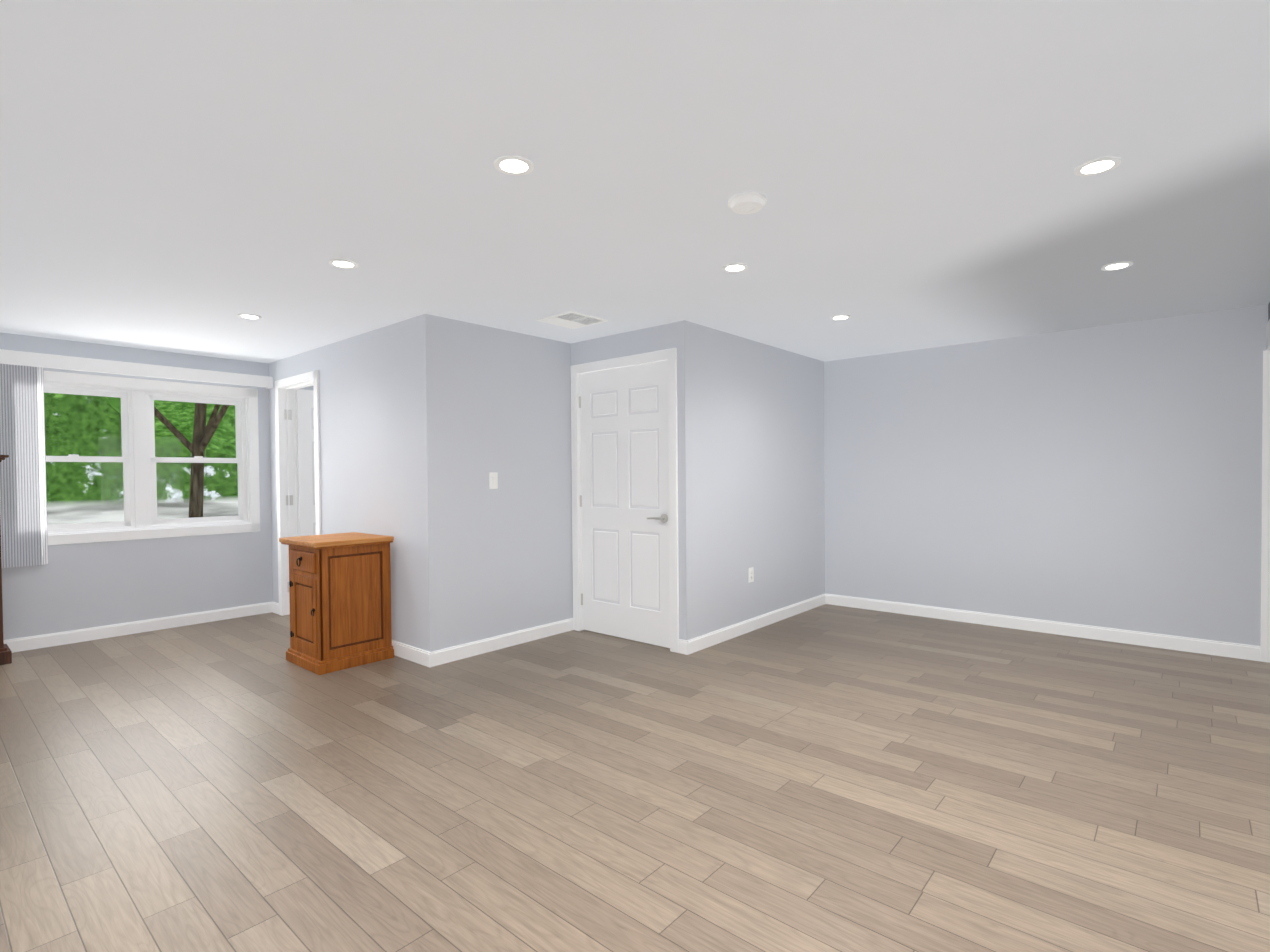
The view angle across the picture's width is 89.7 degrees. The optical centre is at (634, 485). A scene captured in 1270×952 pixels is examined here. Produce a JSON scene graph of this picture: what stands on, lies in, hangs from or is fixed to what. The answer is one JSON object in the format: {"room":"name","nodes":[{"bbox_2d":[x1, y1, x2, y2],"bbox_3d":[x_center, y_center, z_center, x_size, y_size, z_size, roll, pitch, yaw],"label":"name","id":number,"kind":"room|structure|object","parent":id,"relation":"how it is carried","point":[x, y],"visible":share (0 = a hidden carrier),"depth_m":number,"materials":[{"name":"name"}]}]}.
{"room":"empty living room","nodes":[
{"label":"empty living room","id":0,"kind":"room"},
{"bbox_2d":[0,332,271,639],"bbox_3d":[-3.268,0.019,6.032,0.120,2.280,6.540,0,1,41],"label":"wall","id":1,"kind":"structure","parent":0,"point":[94,584],"depth_m":5.13,"materials":[{"name":"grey paint"}]},
{"bbox_2d":[0,349,272,567],"bbox_3d":[-3.912,-0.199,5.107,0.114,1.530,1.857,0,1,41],"label":"window blinds","id":2,"kind":"object","parent":1,"relation":"attached to","point":[23,514],"visible":0.96,"depth_m":4.59,"materials":[{"name":"white paint"}]},
{"bbox_2d":[4,602,275,652],"bbox_3d":[-4.338,1.144,4.704,0.014,0.095,3.090,0,1,41],"label":"baseboard","id":3,"kind":"structure","parent":1,"relation":"attached to","point":[88,634],"depth_m":5.09,"materials":[{"name":"white paint"}]},
{"bbox_2d":[44,371,259,544],"bbox_3d":[-4.008,-0.212,5.165,0.136,1.285,1.710,0,1,41],"label":"window","id":4,"kind":"structure","parent":1,"relation":"in","point":[138,458],"depth_m":5.19,"materials":[{"name":"white paint"}]},
{"bbox_2d":[268,318,415,646],"bbox_3d":[-2.349,0.028,5.077,2.520,2.280,0.120,0,1,41],"label":"wall","id":5,"kind":"structure","parent":0,"point":[365,379],"depth_m":4.63,"materials":[{"name":"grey paint"}]},
{"bbox_2d":[275,370,321,615],"bbox_3d":[-2.832,0.115,5.498,0.880,2.100,0.156,0,1,41],"label":"door frame","id":6,"kind":"structure","parent":5,"relation":"attached to","point":[286,458],"depth_m":5.71,"materials":[{"name":"white paint"}]},
{"bbox_2d":[296,389,315,535],"bbox_3d":[-2.789,0.135,6.049,0.156,2.023,0.744,0,1,44],"label":"door","id":7,"kind":"structure","parent":5,"relation":"in","point":[306,463],"depth_m":5.81,"materials":[{"name":"white paint"}]},
{"bbox_2d":[392,640,431,667],"bbox_3d":[-1.927,1.124,4.650,1.599,0.095,0.014,0,1,41],"label":"baseboard","id":8,"kind":"structure","parent":5,"relation":"attached to","point":[402,650],"depth_m":4.26,"materials":[{"name":"white paint"}]},
{"bbox_2d":[412,314,572,651],"bbox_3d":[-0.246,0.003,5.458,0.140,2.280,3.450,0,1,41],"label":"wall","id":9,"kind":"structure","parent":0,"point":[490,563],"depth_m":4.48,"materials":[{"name":"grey paint"}]},
{"bbox_2d":[489,472,497,488],"bbox_3d":[-0.997,-0.034,4.504,0.014,0.116,0.072,0,1,41],"label":"switch plate","id":10,"kind":"object","parent":9,"relation":"attached to","point":[493,480],"visible":1,"depth_m":4.50,"materials":[{"name":"white plastic"}]},
{"bbox_2d":[432,618,572,666],"bbox_3d":[-0.909,1.116,4.614,0.014,0.095,1.266,0,1,41],"label":"baseboard","id":11,"kind":"structure","parent":9,"relation":"attached to","point":[462,651],"depth_m":4.54,"materials":[{"name":"white paint"}]},
{"bbox_2d":[572,324,667,365],"bbox_3d":[-0.083,0.013,4.807,0.960,2.280,0.120,0,1,41],"label":"wall","id":12,"kind":"structure","parent":0,"point":[651,339],"depth_m":4.72,"materials":[{"name":"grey paint"}]},
{"bbox_2d":[579,360,669,647],"bbox_3d":[-0.097,0.133,4.752,0.922,2.023,0.096,0,1,41],"label":"closet door","id":13,"kind":"structure","parent":12,"relation":"in","point":[624,506],"depth_m":4.74,"materials":[{"name":"white paint"}]},
{"bbox_2d":[570,348,678,652],"bbox_3d":[-0.058,0.103,4.787,1.045,2.100,0.156,0,1,41],"label":"door frame","id":14,"kind":"structure","parent":12,"relation":"attached to","point":[670,355],"depth_m":4.56,"materials":[{"name":"white paint"}]},
{"bbox_2d":[0,604,1269,951],"bbox_3d":[-0.171,1.208,3.377,8.650,0.060,7.200,0,1,41],"label":"floor","id":15,"kind":"structure","parent":0,"point":[830,778],"depth_m":2.46,"materials":[{"name":"brown wood"}]},
{"bbox_2d":[0,455,11,664],"bbox_3d":[-4.672,0.506,3.955,0.307,1.403,1.135,0,1,41],"label":"armoire","id":16,"kind":"object","parent":15,"relation":"on","point":[5,654],"visible":1,"depth_m":4.28,"materials":[{"name":"brown wood"}]},
{"bbox_2d":[279,532,393,674],"bbox_3d":[-2.012,0.763,4.319,0.564,0.830,0.522,0,1,41],"label":"cabinet","id":17,"kind":"object","parent":15,"relation":"on","point":[340,598],"visible":1,"depth_m":4.16,"materials":[{"name":"brown wood"}]},
{"bbox_2d":[0,0,1269,362],"bbox_3d":[-0.191,-1.132,3.337,8.650,0.060,7.200,0,1,41],"label":"ceiling","id":18,"kind":"structure","parent":0,"point":[188,176],"depth_m":2.18,"materials":[{"name":"white paint"}]},
{"bbox_2d":[238,314,261,318],"bbox_3d":[-2.491,-1.092,4.127,0.125,0.005,0.125,-1,1,-4],"label":"recessed light","id":19,"kind":"object","parent":18,"relation":"in","point":[247,316],"depth_m":4.12,"materials":[{"name":"white plastic"}]},
{"bbox_2d":[329,259,357,268],"bbox_3d":[-1.427,-1.085,3.126,0.125,0.005,0.125,-1,1,-4],"label":"recessed light","id":20,"kind":"object","parent":18,"relation":"in","point":[340,263],"depth_m":3.12,"materials":[{"name":"white plastic"}]},
{"bbox_2d":[494,155,533,175],"bbox_3d":[-0.407,-1.077,2.149,0.125,0.005,0.125,-1,1,-4],"label":"recessed light","id":21,"kind":"object","parent":18,"relation":"in","point":[514,165],"depth_m":2.15,"materials":[{"name":"white plastic"}]},
{"bbox_2d":[536,311,608,328],"bbox_3d":[-0.420,-1.110,4.303,0.350,0.014,0.350,0,1,41],"label":"ceiling vent","id":22,"kind":"object","parent":18,"relation":"in","point":[572,319],"visible":1,"depth_m":4.28,"materials":[{"name":"white plastic"}]},
{"bbox_2d":[722,263,747,271],"bbox_3d":[0.507,-1.103,3.235,0.125,0.005,0.125,-1,1,-4],"label":"recessed light","id":23,"kind":"object","parent":18,"relation":"in","point":[734,267],"depth_m":3.23,"materials":[{"name":"white plastic"}]},
{"bbox_2d":[728,192,766,213],"bbox_3d":[0.429,-1.076,2.443,0.146,0.031,0.146,0,1,41],"label":"smoke detector","id":24,"kind":"object","parent":18,"relation":"attached to","point":[747,203],"visible":1,"depth_m":2.41,"materials":[{"name":"white plastic"}]},
{"bbox_2d":[830,315,850,319],"bbox_3d":[1.382,-1.129,4.290,0.125,0.005,0.125,-1,1,-4],"label":"recessed light","id":25,"kind":"object","parent":18,"relation":"in","point":[838,317],"depth_m":4.28,"materials":[{"name":"white plastic"}]},
{"bbox_2d":[1074,157,1120,175],"bbox_3d":[1.589,-1.095,2.193,0.125,0.005,0.125,-1,1,-4],"label":"recessed light","id":26,"kind":"object","parent":18,"relation":"in","point":[1097,166],"depth_m":2.19,"materials":[{"name":"white plastic"}]},
{"bbox_2d":[1101,261,1132,270],"bbox_3d":[2.462,-1.121,3.261,0.125,0.005,0.125,-1,1,-4],"label":"recessed light","id":27,"kind":"object","parent":18,"relation":"in","point":[1118,265],"depth_m":3.26,"materials":[{"name":"white plastic"}]},
{"bbox_2d":[668,320,827,639],"bbox_3d":[1.012,-0.004,5.214,0.120,2.280,2.170,0,1,41],"label":"wall","id":28,"kind":"structure","parent":0,"point":[750,413],"depth_m":4.93,"materials":[{"name":"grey paint"}]},
{"bbox_2d":[749,567,753,582],"bbox_3d":[0.912,0.701,5.007,0.008,0.116,0.072,0,1,41],"label":"wall outlet","id":29,"kind":"object","parent":28,"relation":"attached to","point":[751,574],"visible":1,"depth_m":5.00,"materials":[{"name":"white plastic"}]},
{"bbox_2d":[680,593,827,654],"bbox_3d":[1.060,1.089,5.190,0.034,0.095,2.184,0,1,41],"label":"baseboard","id":30,"kind":"structure","parent":28,"relation":"attached to","point":[707,640],"depth_m":4.95,"materials":[{"name":"white paint"}]},
{"bbox_2d":[824,304,1267,660],"bbox_3d":[1.528,-0.027,6.322,6.990,2.280,0.120,0,1,41],"label":"wall","id":31,"kind":"structure","parent":0,"point":[1104,476],"depth_m":4.78,"materials":[{"name":"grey paint"}]},
{"bbox_2d":[828,594,1260,660],"bbox_3d":[2.906,1.075,5.066,2.947,0.095,0.014,0,1,41],"label":"baseboard","id":32,"kind":"structure","parent":31,"relation":"attached to","point":[1210,647],"depth_m":4.78,"materials":[{"name":"white paint"}]},
{"bbox_2d":[1264,340,1269,564],"bbox_3d":[1.924,0.051,1.533,0.120,2.280,6.540,0,1,41],"label":"wall","id":33,"kind":"structure","parent":0,"point":[1264,340],"depth_m":4.07,"materials":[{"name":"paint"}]},
{"bbox_2d":[1261,302,1269,662],"bbox_3d":[3.337,0.011,3.173,0.172,2.278,2.270,0,1,41],"label":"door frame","id":34,"kind":"structure","parent":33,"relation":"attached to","point":[1265,604],"depth_m":4.07,"materials":[{"name":"white paint"}]},
{"label":"outside","id":35,"kind":"structure","parent":0,"visible":0},
{"bbox_2d":[44,394,237,524],"bbox_3d":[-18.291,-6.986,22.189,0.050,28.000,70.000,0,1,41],"label":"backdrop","id":36,"kind":"structure","parent":35,"point":[112,440],"depth_m":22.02,"materials":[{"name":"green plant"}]},
{"bbox_3d":[-10.014,4.087,15.287,21.600,0.050,70.000,0,1,41],"label":"lawn","id":37,"kind":"structure","parent":35,"visible":0},
{"bbox_2d":[44,393,235,517],"bbox_3d":[-12.349,-3.847,16.540,16.180,15.817,21.573,0,1,41],"label":"trees","id":38,"kind":"object","parent":37,"relation":"on","point":[172,419],"depth_m":16.43,"materials":[{"name":"green plant"}]}
]}

